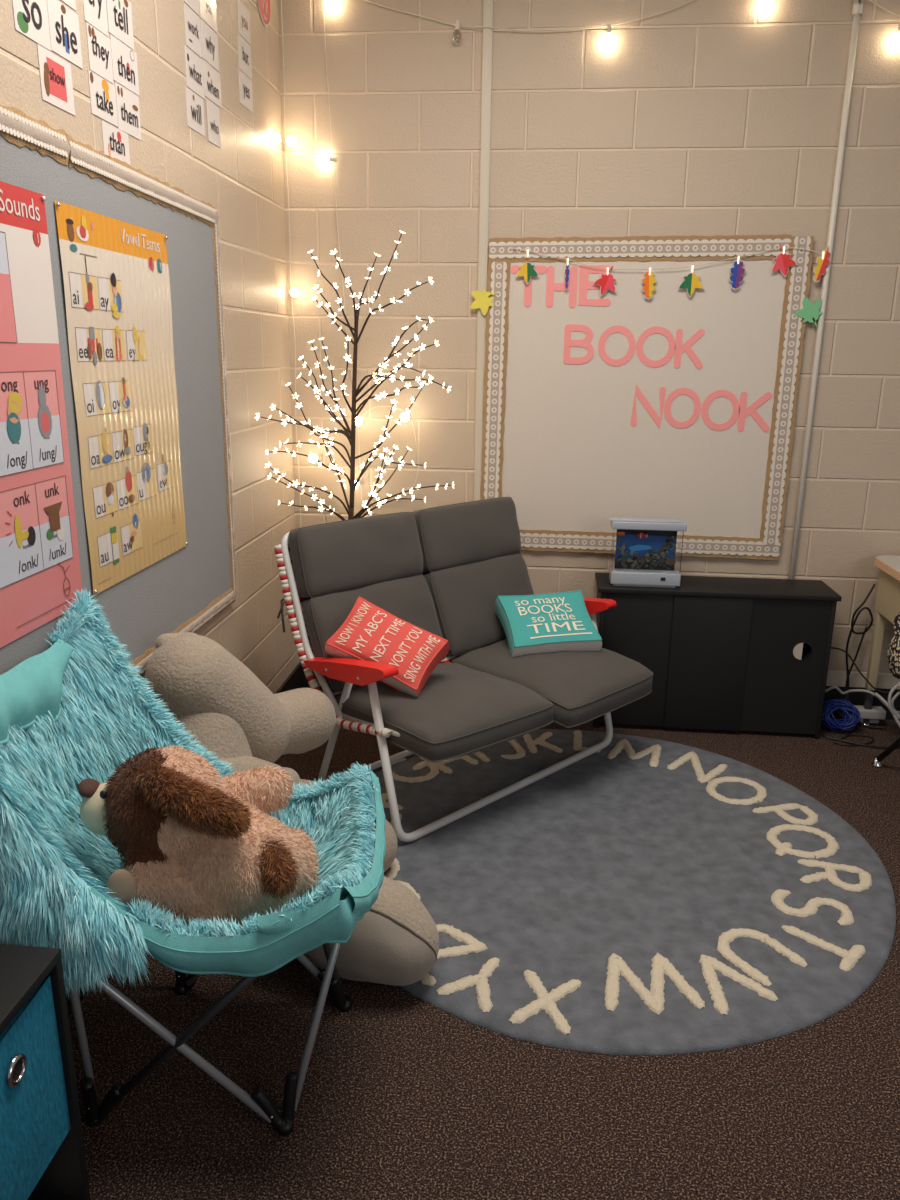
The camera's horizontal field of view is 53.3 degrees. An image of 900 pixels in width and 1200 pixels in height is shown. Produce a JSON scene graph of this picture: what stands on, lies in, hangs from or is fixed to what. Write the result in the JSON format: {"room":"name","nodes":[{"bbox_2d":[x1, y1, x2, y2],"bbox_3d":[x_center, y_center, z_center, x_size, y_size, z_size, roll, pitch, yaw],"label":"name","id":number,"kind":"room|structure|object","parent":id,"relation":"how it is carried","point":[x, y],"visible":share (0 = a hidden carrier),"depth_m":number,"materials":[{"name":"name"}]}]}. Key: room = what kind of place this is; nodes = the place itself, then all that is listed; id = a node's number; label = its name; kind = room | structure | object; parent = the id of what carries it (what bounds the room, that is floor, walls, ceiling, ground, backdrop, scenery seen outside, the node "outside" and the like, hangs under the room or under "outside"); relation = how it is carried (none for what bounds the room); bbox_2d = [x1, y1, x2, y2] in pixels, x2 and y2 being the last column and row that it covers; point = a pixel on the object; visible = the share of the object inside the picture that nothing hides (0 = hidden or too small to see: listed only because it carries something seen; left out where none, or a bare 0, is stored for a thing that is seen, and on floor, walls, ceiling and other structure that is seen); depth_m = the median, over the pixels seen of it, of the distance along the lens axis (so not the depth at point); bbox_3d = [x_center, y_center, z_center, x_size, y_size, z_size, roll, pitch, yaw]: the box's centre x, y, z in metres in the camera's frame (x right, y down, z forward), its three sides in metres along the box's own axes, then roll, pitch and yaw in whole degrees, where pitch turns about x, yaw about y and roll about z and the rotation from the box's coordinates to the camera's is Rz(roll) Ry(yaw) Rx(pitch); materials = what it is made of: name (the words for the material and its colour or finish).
{"room":"classroom","nodes":[
{"label":"classroom","id":0,"kind":"room"},
{"bbox_2d":[0,0,299,693],"bbox_3d":[-0.947,-0.449,1.552,0.120,3.000,4.720,2,16,5],"label":"wall","id":1,"kind":"structure","parent":0,"point":[243,179],"depth_m":3.11,"materials":[{"name":"beige brick"}]},
{"bbox_2d":[12,0,51,50],"bbox_3d":[-0.834,-1.174,1.787,0.003,0.105,0.132,2,16,5],"label":"card","id":2,"kind":"object","parent":1,"relation":"attached to","point":[31,19],"visible":1,"depth_m":1.80,"materials":[{"name":"white paper"}]},
{"bbox_2d":[37,43,75,115],"bbox_3d":[-0.828,-1.093,1.890,0.003,0.102,0.134,2,16,5],"label":"card","id":3,"kind":"object","parent":1,"relation":"attached to","point":[55,73],"visible":1,"depth_m":1.89,"materials":[{"name":"white paper"}]},
{"bbox_2d":[47,0,82,68],"bbox_3d":[-0.821,-1.212,1.914,0.003,0.106,0.132,2,16,5],"label":"card","id":4,"kind":"object","parent":1,"relation":"attached to","point":[64,28],"visible":1,"depth_m":1.91,"materials":[{"name":"white paper"}]},
{"bbox_2d":[61,0,75,10],"bbox_3d":[-0.820,-1.317,1.886,0.002,0.101,0.115,2,16,5],"label":"card","id":5,"kind":"object","parent":1,"relation":"attached to","point":[71,3],"visible":1,"depth_m":1.93,"materials":[{"name":"white paper"}]},
{"bbox_2d":[83,0,108,36],"bbox_3d":[-0.804,-1.355,2.032,0.003,0.106,0.113,2,16,5],"label":"card","id":6,"kind":"object","parent":1,"relation":"attached to","point":[95,11],"visible":1,"depth_m":2.04,"materials":[{"name":"white paper"}]},
{"bbox_2d":[86,22,113,83],"bbox_3d":[-0.805,-1.258,2.065,0.003,0.095,0.116,2,16,5],"label":"card","id":7,"kind":"object","parent":1,"relation":"attached to","point":[99,45],"visible":1,"depth_m":2.06,"materials":[{"name":"white paper"}]},
{"bbox_2d":[87,69,117,126],"bbox_3d":[-0.806,-1.167,2.088,0.003,0.089,0.132,2,16,5],"label":"card","id":8,"kind":"object","parent":1,"relation":"attached to","point":[102,92],"visible":1,"depth_m":2.08,"materials":[{"name":"white paper"}]},
{"bbox_2d":[101,120,130,165],"bbox_3d":[-0.802,-1.098,2.159,0.003,0.074,0.139,2,16,5],"label":"card","id":9,"kind":"object","parent":1,"relation":"attached to","point":[115,140],"visible":0.99,"depth_m":2.15,"materials":[{"name":"white paper"}]},
{"bbox_2d":[0,105,237,676],"bbox_3d":[-0.842,-0.333,1.904,0.031,1.281,2.155,2,16,5],"label":"board","id":10,"kind":"object","parent":1,"relation":"attached to","point":[182,591],"visible":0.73,"depth_m":2.48,"materials":[{"name":"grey fabric"}]},
{"bbox_2d":[0,181,81,647],"bbox_3d":[-0.857,-0.333,1.662,0.007,0.860,0.568,2,16,5],"label":"poster","id":11,"kind":"object","parent":10,"relation":"attached to","point":[40,571],"visible":0.98,"depth_m":1.80,"materials":[{"name":"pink paper"}]},
{"bbox_2d":[55,200,187,594],"bbox_3d":[-0.795,-0.496,2.250,0.008,0.852,0.570,2,16,5],"label":"poster","id":12,"kind":"object","parent":10,"relation":"attached to","point":[116,272],"visible":1,"depth_m":2.20,"materials":[{"name":"yellow paper"}]},
{"bbox_2d":[106,0,134,50],"bbox_3d":[-0.791,-1.399,2.152,0.003,0.104,0.136,2,16,5],"label":"card","id":13,"kind":"object","parent":1,"relation":"attached to","point":[119,12],"visible":1,"depth_m":2.16,"materials":[{"name":"white paper"}]},
{"bbox_2d":[109,33,139,95],"bbox_3d":[-0.792,-1.303,2.188,0.003,0.097,0.143,2,16,5],"label":"card","id":14,"kind":"object","parent":1,"relation":"attached to","point":[124,59],"visible":1,"depth_m":2.19,"materials":[{"name":"white paper"}]},
{"bbox_2d":[114,81,141,140],"bbox_3d":[-0.793,-1.205,2.214,0.003,0.102,0.130,2,16,5],"label":"card","id":15,"kind":"object","parent":1,"relation":"attached to","point":[128,110],"visible":1,"depth_m":2.21,"materials":[{"name":"white paper"}]},
{"bbox_2d":[65,662,302,1016],"bbox_3d":[-0.905,0.952,1.864,0.012,0.135,4.588,2,16,5],"label":"baseboard","id":16,"kind":"structure","parent":1,"relation":"attached to","point":[294,680],"depth_m":3.85,"materials":[{"name":"black plastic"}]},
{"bbox_2d":[184,0,198,15],"bbox_3d":[-0.740,-1.746,2.560,0.003,0.102,0.115,2,16,5],"label":"card","id":17,"kind":"object","parent":1,"relation":"attached to","point":[193,4],"visible":1,"depth_m":2.59,"materials":[{"name":"white paper"}]},
{"bbox_2d":[183,2,201,57],"bbox_3d":[-0.741,-1.642,2.587,0.003,0.107,0.120,2,16,5],"label":"card","id":18,"kind":"object","parent":1,"relation":"attached to","point":[191,19],"visible":1,"depth_m":2.58,"materials":[{"name":"white paper"}]},
{"bbox_2d":[184,45,204,98],"bbox_3d":[-0.743,-1.535,2.611,0.003,0.105,0.137,2,16,5],"label":"card","id":19,"kind":"object","parent":1,"relation":"attached to","point":[194,78],"visible":1,"depth_m":2.60,"materials":[{"name":"white paper"}]},
{"bbox_2d":[185,86,204,136],"bbox_3d":[-0.745,-1.430,2.628,0.003,0.102,0.137,2,16,5],"label":"card","id":20,"kind":"object","parent":1,"relation":"attached to","point":[194,104],"visible":1,"depth_m":2.62,"materials":[{"name":"white paper"}]},
{"bbox_2d":[199,0,217,33],"bbox_3d":[-0.726,-1.782,2.692,0.003,0.102,0.146,2,16,5],"label":"card","id":21,"kind":"object","parent":1,"relation":"attached to","point":[207,8],"visible":1,"depth_m":2.70,"materials":[{"name":"white paper"}]},
{"bbox_2d":[200,18,218,71],"bbox_3d":[-0.727,-1.680,2.717,0.003,0.103,0.145,2,16,5],"label":"card","id":22,"kind":"object","parent":1,"relation":"attached to","point":[209,38],"visible":1,"depth_m":2.71,"materials":[{"name":"white paper"}]},
{"bbox_2d":[202,59,221,107],"bbox_3d":[-0.728,-1.581,2.749,0.003,0.098,0.149,2,16,5],"label":"card","id":23,"kind":"object","parent":1,"relation":"attached to","point":[212,84],"visible":1,"depth_m":2.75,"materials":[{"name":"white paper"}]},
{"bbox_2d":[206,98,220,147],"bbox_3d":[-0.729,-1.471,2.771,0.003,0.117,0.111,2,16,5],"label":"card","id":24,"kind":"object","parent":1,"relation":"attached to","point":[213,115],"visible":1,"depth_m":2.77,"materials":[{"name":"white paper"}]},
{"bbox_2d":[237,0,250,44],"bbox_3d":[-0.690,-1.938,3.007,0.003,0.102,0.128,2,16,5],"label":"card","id":25,"kind":"object","parent":1,"relation":"attached to","point":[243,13],"visible":1,"depth_m":3.00,"materials":[{"name":"white paper"}]},
{"bbox_2d":[237,33,251,79],"bbox_3d":[-0.692,-1.834,3.029,0.003,0.105,0.135,2,16,5],"label":"card","id":26,"kind":"object","parent":1,"relation":"attached to","point":[244,49],"visible":1,"depth_m":3.02,"materials":[{"name":"white paper"}]},
{"bbox_2d":[238,69,252,112],"bbox_3d":[-0.694,-1.730,3.051,0.003,0.101,0.137,2,16,5],"label":"card","id":27,"kind":"object","parent":1,"relation":"attached to","point":[245,84],"visible":1,"depth_m":3.05,"materials":[{"name":"white paper"}]},
{"bbox_2d":[257,0,270,26],"bbox_3d":[-0.662,-2.144,3.193,0.001,0.176,0.176,2,16,5],"label":"round sign","id":28,"kind":"object","parent":1,"relation":"attached to","point":[264,6],"visible":1,"depth_m":3.21,"materials":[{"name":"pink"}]},
{"bbox_2d":[271,0,300,527],"bbox_3d":[-0.634,-1.204,3.549,0.061,2.400,0.153,4,16,13],"label":"string light","id":29,"kind":"object","parent":1,"relation":"attached to","point":[275,137],"visible":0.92,"depth_m":3.52,"materials":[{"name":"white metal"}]},
{"bbox_2d":[271,133,281,143],"bbox_3d":[-0.650,-1.730,3.366,0.037,0.037,0.072,2,16,5],"label":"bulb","id":30,"kind":"object","parent":29,"relation":"attached to","point":[275,137],"depth_m":3.34,"materials":[{"name":"beige glass"}]},
{"bbox_2d":[285,136,295,145],"bbox_3d":[-0.615,-1.758,3.443,0.056,0.037,0.065,2,16,5],"label":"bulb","id":31,"kind":"object","parent":29,"relation":"attached to","point":[291,141],"depth_m":3.42,"materials":[{"name":"beige glass"}]},
{"bbox_2d":[290,288,298,296],"bbox_3d":[-0.623,-1.229,3.585,0.050,0.036,0.068,2,16,5],"label":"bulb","id":32,"kind":"object","parent":29,"relation":"attached to","point":[294,292],"depth_m":3.56,"materials":[{"name":"beige glass"}]},
{"bbox_2d":[69,717,899,1199],"bbox_3d":[1.124,1.107,1.762,4.320,0.060,4.720,2,16,5],"label":"floor","id":33,"kind":"structure","parent":0,"point":[403,1097],"depth_m":1.87,"materials":[{"name":"carpet"}]},
{"bbox_2d":[0,944,89,1199],"bbox_3d":[-0.829,0.928,1.210,0.285,0.530,0.760,2,16,5],"label":"organizer","id":34,"kind":"object","parent":33,"relation":"on","point":[23,969],"visible":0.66,"depth_m":1.51,"materials":[{"name":"black laminate"}]},
{"bbox_2d":[0,976,70,1199],"bbox_3d":[-0.792,0.814,1.369,0.258,0.318,0.355,2,16,5],"label":"fabric bin","id":35,"kind":"object","parent":34,"relation":"in","point":[34,1113],"visible":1,"depth_m":1.43,"materials":[{"name":"teal fabric"}]},
{"bbox_2d":[0,588,385,1135],"bbox_3d":[-0.510,0.530,1.813,0.754,0.985,0.656,2,16,5],"label":"folding chair","id":36,"kind":"object","parent":33,"relation":"on","point":[72,711],"visible":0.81,"depth_m":1.74,"materials":[{"name":"teal"}]},
{"bbox_2d":[78,744,320,936],"bbox_3d":[-0.503,0.462,1.803,0.468,0.366,0.343,2,16,5],"label":"plush dog","id":37,"kind":"object","parent":36,"relation":"on","point":[195,842],"visible":0.99,"depth_m":1.71},
{"bbox_2d":[255,231,453,519],"bbox_3d":[-0.343,-0.424,3.505,0.713,1.927,0.458,1,15,2],"label":"tree","id":38,"kind":"object","parent":33,"relation":"on","point":[350,434],"visible":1,"depth_m":3.50,"materials":[{"name":"brown plastic"}]},
{"bbox_2d":[286,266,420,514],"bbox_3d":[-0.361,-0.780,3.426,0.513,0.951,0.329,2,16,5],"label":"light","id":39,"kind":"object","parent":38,"relation":"attached to","point":[350,434],"depth_m":3.51,"materials":[{"name":"white"}]},
{"bbox_2d":[370,729,895,1055],"bbox_3d":[0.444,0.759,2.834,1.765,0.023,1.766,-6,17,-24],"label":"round rug","id":40,"kind":"object","parent":33,"relation":"on","point":[641,896],"visible":0.87,"depth_m":2.55,"materials":[{"name":"grey carpet"}]},
{"bbox_2d":[144,632,438,985],"bbox_3d":[-0.348,0.493,2.340,0.878,0.764,0.720,15,21,41],"label":"plush bear","id":41,"kind":"object","parent":40,"relation":"on","point":[228,708],"visible":0.48,"depth_m":2.29},
{"bbox_2d":[274,497,653,841],"bbox_3d":[0.098,0.180,3.171,1.165,0.922,0.821,-14,21,-43],"label":"loveseat","id":42,"kind":"object","parent":40,"relation":"on","point":[442,571],"visible":0.83,"depth_m":3.04,"materials":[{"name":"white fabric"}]},
{"bbox_2d":[289,512,422,597],"bbox_3d":[-0.315,-0.162,3.120,0.160,0.245,0.524,15,21,43],"label":"cushion","id":43,"kind":"object","parent":42,"relation":"on","point":[379,556],"depth_m":3.04,"materials":[{"name":"grey fabric"}]},
{"bbox_2d":[302,574,445,692],"bbox_3d":[-0.250,0.108,3.123,0.523,0.328,0.207,-14,21,-42],"label":"cushion","id":44,"kind":"object","parent":42,"relation":"on","point":[419,600],"depth_m":3.03,"materials":[{"name":"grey fabric"}]},
{"bbox_2d":[325,596,449,697],"bbox_3d":[-0.202,0.156,2.905,0.382,0.296,0.212,7,17,20],"label":"throw pillow","id":45,"kind":"object","parent":42,"relation":"on","point":[369,632],"visible":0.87,"depth_m":2.85,"materials":[{"name":"red fabric"}]},
{"bbox_2d":[335,663,553,762],"bbox_3d":[-0.023,0.345,2.946,0.523,0.164,0.544,-14,21,-43],"label":"seat cushion","id":46,"kind":"object","parent":42,"relation":"on","point":[462,709],"depth_m":2.82,"materials":[{"name":"grey fabric"}]},
{"bbox_2d":[412,497,520,572],"bbox_3d":[0.070,-0.259,3.486,0.526,0.245,0.157,-14,21,-43],"label":"cushion","id":47,"kind":"object","parent":42,"relation":"on","point":[479,536],"depth_m":3.41,"materials":[{"name":"grey fabric"}]},
{"bbox_2d":[423,553,533,656],"bbox_3d":[0.134,0.012,3.489,0.526,0.328,0.210,-14,21,-42],"label":"cushion","id":48,"kind":"object","parent":42,"relation":"on","point":[461,595],"depth_m":3.36,"materials":[{"name":"grey fabric"}]},
{"bbox_2d":[495,590,601,656],"bbox_3d":[0.362,0.091,3.337,0.344,0.202,0.263,-3,16,-13],"label":"throw pillow","id":49,"kind":"object","parent":42,"relation":"on","point":[560,621],"visible":0.94,"depth_m":3.28,"materials":[{"name":"teal fabric"}]},
{"bbox_2d":[451,639,653,727],"bbox_3d":[0.375,0.260,3.301,0.526,0.163,0.580,-14,21,-43],"label":"seat cushion","id":50,"kind":"object","parent":42,"relation":"on","point":[581,687],"depth_m":3.13,"materials":[{"name":"grey fabric"}]},
{"bbox_2d":[593,572,841,738],"bbox_3d":[1.058,0.226,3.702,0.927,0.603,0.263,2,16,5],"label":"base cabinet","id":51,"kind":"object","parent":33,"relation":"on","point":[722,653],"visible":0.94,"depth_m":3.58,"materials":[{"name":"black laminate"}]},
{"bbox_2d":[609,517,686,587],"bbox_3d":[0.776,-0.189,3.561,0.293,0.264,0.094,2,16,5],"label":"aquarium","id":52,"kind":"object","parent":51,"relation":"on","point":[645,552],"visible":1,"depth_m":3.53,"materials":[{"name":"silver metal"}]},
{"bbox_2d":[831,647,899,692],"bbox_3d":[1.707,0.290,3.684,0.416,0.152,0.043,10,18,30],"label":"cable","id":53,"kind":"object","parent":51,"relation":"attached to","point":[859,671],"visible":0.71,"depth_m":3.68,"materials":[{"name":"black plastic"}]},
{"bbox_2d":[821,699,860,732],"bbox_3d":[1.602,0.478,3.708,0.184,0.124,0.120,3,16,8],"label":"cable coil","id":54,"kind":"object","parent":33,"relation":"on","point":[851,714],"visible":0.98,"depth_m":3.69,"materials":[{"name":"blue plastic"}]},
{"bbox_2d":[826,734,873,745],"bbox_3d":[1.626,0.565,3.615,0.194,0.007,0.096,-3,16,-14],"label":"cable","id":55,"kind":"object","parent":33,"relation":"on","point":[850,734],"visible":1,"depth_m":3.62,"materials":[{"name":"black plastic"}]},
{"bbox_2d":[837,705,885,722],"bbox_3d":[1.730,0.482,3.774,0.180,0.063,0.060,2,16,5],"label":"power strip","id":56,"kind":"object","parent":33,"relation":"on","point":[877,713],"visible":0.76,"depth_m":3.74,"materials":[{"name":"grey plastic"}]},
{"bbox_2d":[823,735,899,748],"bbox_3d":[1.740,0.577,3.571,0.471,0.009,0.070,4,16,12],"label":"cable","id":57,"kind":"object","parent":33,"relation":"on","point":[825,736],"visible":0.87,"depth_m":3.57,"materials":[{"name":"black plastic"}]},
{"bbox_2d":[845,626,886,728],"bbox_3d":[1.737,0.325,3.711,0.060,0.418,0.178,-14,21,-42],"label":"cable","id":58,"kind":"object","parent":33,"relation":"on","point":[865,629],"visible":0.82,"depth_m":3.73,"materials":[{"name":"black plastic"}]},
{"bbox_2d":[862,555,899,725],"bbox_3d":[2.025,0.254,3.422,0.705,0.721,0.595,2,16,5],"label":"desk","id":59,"kind":"object","parent":33,"relation":"on","point":[887,603],"visible":0.97,"depth_m":3.61,"materials":[{"name":"brown wood"}]},
{"bbox_2d":[845,584,875,728],"bbox_3d":[1.704,0.233,3.694,0.088,0.596,0.120,-3,16,-14],"label":"cable","id":60,"kind":"object","parent":59,"relation":"hanging from","point":[853,621],"visible":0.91,"depth_m":3.70,"materials":[{"name":"black plastic"}]},
{"bbox_2d":[825,686,899,716],"bbox_3d":[1.741,0.444,3.696,0.385,0.132,0.042,13,19,37],"label":"cable","id":61,"kind":"object","parent":59,"relation":"attached to","point":[831,687],"visible":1,"depth_m":3.74,"materials":[{"name":"grey plastic"}]},
{"bbox_2d":[887,612,899,678],"bbox_3d":[1.663,0.116,3.289,0.064,0.359,0.170,2,16,5],"label":"fabric bag","id":62,"kind":"object","parent":59,"relation":"hanging from","point":[893,652],"visible":1,"depth_m":3.30,"materials":[{"name":"multicoloured fabric"}]},
{"bbox_2d":[888,682,899,719],"bbox_3d":[1.853,0.379,3.624,0.174,0.202,0.070,-7,17,-25],"label":"cable","id":63,"kind":"object","parent":59,"relation":"hanging from","point":[897,685],"visible":1,"depth_m":3.61,"materials":[{"name":"grey plastic"}]},
{"bbox_2d":[891,692,899,713],"bbox_3d":[1.871,0.412,3.684,0.111,0.116,0.050,-4,16,-16],"label":"cable","id":64,"kind":"object","parent":59,"relation":"hanging from","point":[897,694],"visible":0.71,"depth_m":3.68,"materials":[{"name":"grey plastic"}]},
{"bbox_2d":[871,737,899,767],"bbox_3d":[1.871,0.515,2.952,0.622,0.475,0.785,2,16,5],"label":"chair","id":65,"kind":"object","parent":33,"relation":"on","point":[876,763],"visible":1,"depth_m":3.35,"materials":[{"name":"black plastic"}]},
{"bbox_2d":[874,692,899,727],"bbox_3d":[1.833,0.492,3.561,0.080,0.158,0.333,-14,21,-42],"label":"cable","id":66,"kind":"object","parent":33,"relation":"on","point":[876,694],"visible":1,"depth_m":3.64,"materials":[{"name":"grey plastic"}]},
{"bbox_2d":[278,0,899,673],"bbox_3d":[1.434,-0.973,3.556,4.200,3.000,0.120,2,16,5],"label":"wall","id":67,"kind":"structure","parent":0,"point":[698,117],"depth_m":3.42,"materials":[{"name":"beige brick"}]},
{"bbox_2d":[309,0,418,514],"bbox_3d":[-0.351,-1.262,3.546,0.453,2.080,0.087,2,16,5],"label":"string light","id":68,"kind":"object","parent":67,"relation":"attached to","point":[323,159],"visible":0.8,"depth_m":3.63,"materials":[{"name":"white plastic"}]},
{"bbox_2d":[309,454,320,462],"bbox_3d":[-0.566,-0.593,3.745,0.040,0.037,0.071,2,16,5],"label":"bulb socket","id":69,"kind":"object","parent":68,"relation":"attached to","point":[312,460],"depth_m":3.72,"materials":[{"name":"beige"}]},
{"bbox_2d":[318,154,336,163],"bbox_3d":[-0.473,-1.703,3.464,0.072,0.037,0.037,2,16,5],"label":"bulb socket","id":70,"kind":"object","parent":68,"relation":"attached to","point":[323,159],"depth_m":3.46,"materials":[{"name":"beige"}]},
{"bbox_2d":[356,417,362,425],"bbox_3d":[-0.376,-0.736,3.686,0.040,0.037,0.071,2,16,5],"label":"bulb socket","id":71,"kind":"object","parent":68,"relation":"attached to","point":[359,421],"depth_m":3.66,"materials":[{"name":"beige"}]},
{"bbox_2d":[401,411,408,421],"bbox_3d":[-0.181,-0.750,3.662,0.037,0.040,0.071,2,16,5],"label":"bulb socket","id":72,"kind":"object","parent":68,"relation":"attached to","point":[404,419],"depth_m":3.63,"materials":[{"name":"beige"}]},
{"bbox_2d":[474,0,492,500],"bbox_3d":[0.127,-1.101,3.585,0.035,2.800,0.018,2,16,5],"label":"conduit pipe","id":73,"kind":"object","parent":67,"relation":"attached to","point":[488,4],"depth_m":3.47,"materials":[{"name":"beige metal"}]},
{"bbox_2d":[302,667,899,719],"bbox_3d":[1.409,0.427,3.870,4.200,0.135,0.020,2,16,5],"label":"baseboard","id":74,"kind":"structure","parent":67,"relation":"attached to","point":[856,698],"depth_m":3.83,"materials":[{"name":"black plastic"}]},
{"bbox_2d":[326,0,899,46],"bbox_3d":[0.676,-2.116,3.231,2.336,0.246,0.037,2,16,5],"label":"string light","id":75,"kind":"object","parent":67,"relation":"attached to","point":[608,40],"visible":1,"depth_m":3.27,"materials":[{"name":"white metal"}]},
{"bbox_2d":[326,0,335,7],"bbox_3d":[-0.439,-2.230,3.317,0.037,0.072,0.037,2,16,5],"label":"bulb socket","id":76,"kind":"object","parent":75,"relation":"attached to","point":[330,3],"depth_m":3.31,"materials":[{"name":"beige plastic"}]},
{"bbox_2d":[452,20,461,42],"bbox_3d":[0.027,-2.094,3.306,0.037,0.072,0.037,2,16,5],"label":"bulb socket","id":77,"kind":"object","parent":75,"relation":"attached to","point":[457,36],"depth_m":3.30,"materials":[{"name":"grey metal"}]},
{"bbox_2d":[603,24,613,46],"bbox_3d":[0.577,-2.051,3.260,0.037,0.072,0.037,2,16,5],"label":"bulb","id":78,"kind":"object","parent":75,"relation":"attached to","point":[608,40],"depth_m":3.25,"materials":[{"name":"white glass"}]},
{"bbox_2d":[761,0,771,10],"bbox_3d":[1.125,-2.131,3.180,0.037,0.072,0.037,2,16,5],"label":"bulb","id":79,"kind":"object","parent":75,"relation":"attached to","point":[766,5],"depth_m":3.17,"materials":[{"name":"beige glass"}]},
{"bbox_2d":[893,23,899,45],"bbox_3d":[1.589,-1.998,3.168,0.037,0.072,0.037,2,16,5],"label":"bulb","id":80,"kind":"object","parent":75,"relation":"attached to","point":[896,41],"depth_m":3.16,"materials":[{"name":"white glass"}]},
{"bbox_2d":[480,234,814,559],"bbox_3d":[0.749,-0.794,3.599,1.246,1.255,0.026,2,16,5],"label":"notice board","id":81,"kind":"object","parent":67,"relation":"attached to","point":[560,441],"visible":0.87,"depth_m":3.59,"materials":[{"name":"fabric"}]},
{"bbox_2d":[470,289,496,315],"bbox_3d":[0.131,-1.176,3.543,0.106,0.104,0.002,2,16,5],"label":"paper leaf","id":82,"kind":"object","parent":81,"relation":"attached to","point":[484,299],"visible":1,"depth_m":3.54,"materials":[{"name":"yellow paper"}]},
{"bbox_2d":[510,265,546,306],"bbox_3d":[0.307,-1.231,3.520,0.145,0.154,0.002,2,16,5],"label":"cutout letter","id":83,"kind":"object","parent":81,"relation":"attached to","point":[514,269],"visible":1,"depth_m":3.52,"materials":[{"name":"pink paper"}]},
{"bbox_2d":[546,266,577,307],"bbox_3d":[0.437,-1.225,3.508,0.120,0.156,0.002,2,16,5],"label":"cutout letter","id":84,"kind":"object","parent":81,"relation":"attached to","point":[551,286],"visible":1,"depth_m":3.51,"materials":[{"name":"pink paper"}]},
{"bbox_2d":[563,324,593,363],"bbox_3d":[0.513,-1.014,3.558,0.120,0.152,0.002,2,16,5],"label":"cutout letter","id":85,"kind":"object","parent":81,"relation":"attached to","point":[568,342],"visible":1,"depth_m":3.56,"materials":[{"name":"pink paper"}]},
{"bbox_2d":[579,265,612,306],"bbox_3d":[0.565,-1.224,3.495,0.128,0.152,0.002,2,16,5],"label":"cutout letter","id":86,"kind":"object","parent":81,"relation":"attached to","point":[584,270],"visible":1,"depth_m":3.50,"materials":[{"name":"pink paper"}]},
{"bbox_2d":[598,325,635,365],"bbox_3d":[0.659,-1.004,3.546,0.147,0.156,0.002,2,16,5],"label":"cutout letter","id":87,"kind":"object","parent":81,"relation":"attached to","point":[621,329],"visible":1,"depth_m":3.54,"materials":[{"name":"pink paper"}]},
{"bbox_2d":[630,385,665,428],"bbox_3d":[0.794,-0.774,3.595,0.131,0.174,0.002,2,16,5],"label":"cutout letter","id":88,"kind":"object","parent":81,"relation":"attached to","point":[662,390],"visible":1,"depth_m":3.59,"materials":[{"name":"pink paper"}]},
{"bbox_2d":[636,326,675,366],"bbox_3d":[0.811,-0.997,3.532,0.153,0.156,0.002,2,16,5],"label":"cutout letter","id":89,"kind":"object","parent":81,"relation":"attached to","point":[661,330],"visible":1,"depth_m":3.53,"materials":[{"name":"pink paper"}]},
{"bbox_2d":[513,245,830,298],"bbox_3d":[0.833,-1.258,3.441,1.204,0.199,0.008,2,16,5],"label":"garland","id":90,"kind":"object","parent":81,"relation":"attached to","point":[783,261],"depth_m":3.44,"materials":[{"name":"multicoloured paper"}]},
{"bbox_2d":[664,388,700,427],"bbox_3d":[0.928,-0.766,3.583,0.145,0.160,0.002,2,16,5],"label":"cutout letter","id":91,"kind":"object","parent":81,"relation":"attached to","point":[686,391],"visible":1,"depth_m":3.58,"materials":[{"name":"pink paper"}]},
{"bbox_2d":[674,329,704,368],"bbox_3d":[0.940,-0.986,3.521,0.112,0.151,0.002,2,16,5],"label":"cutout letter","id":92,"kind":"object","parent":81,"relation":"attached to","point":[679,349],"visible":1,"depth_m":3.52,"materials":[{"name":"pink paper"}]},
{"bbox_2d":[701,390,739,430],"bbox_3d":[1.077,-0.755,3.570,0.149,0.160,0.002,2,16,5],"label":"cutout letter","id":93,"kind":"object","parent":81,"relation":"attached to","point":[719,393],"visible":1,"depth_m":3.57,"materials":[{"name":"pink paper"}]},
{"bbox_2d":[737,391,771,431],"bbox_3d":[1.210,-0.747,3.558,0.124,0.156,0.002,2,16,5],"label":"cutout letter","id":94,"kind":"object","parent":81,"relation":"attached to","point":[744,412],"visible":1,"depth_m":3.56,"materials":[{"name":"pink paper"}]},
{"bbox_2d":[795,297,821,326],"bbox_3d":[1.373,-1.103,3.433,0.105,0.108,0.002,2,16,5],"label":"paper leaf","id":95,"kind":"object","parent":81,"relation":"attached to","point":[810,312],"visible":1,"depth_m":3.43,"materials":[{"name":"green paper"}]},
{"bbox_2d":[788,0,863,578],"bbox_3d":[1.427,-1.020,3.464,0.033,2.860,0.032,2,16,5],"label":"conduit pipe","id":96,"kind":"object","parent":67,"relation":"attached to","point":[857,4],"depth_m":3.40,"materials":[{"name":"beige metal"}]},
{"bbox_2d":[826,671,899,688],"bbox_3d":[1.411,0.328,3.850,4.200,0.064,0.006,2,16,5],"label":"trim","id":97,"kind":"structure","parent":67,"relation":"attached to","point":[887,681],"depth_m":3.81,"materials":[{"name":"beige"}]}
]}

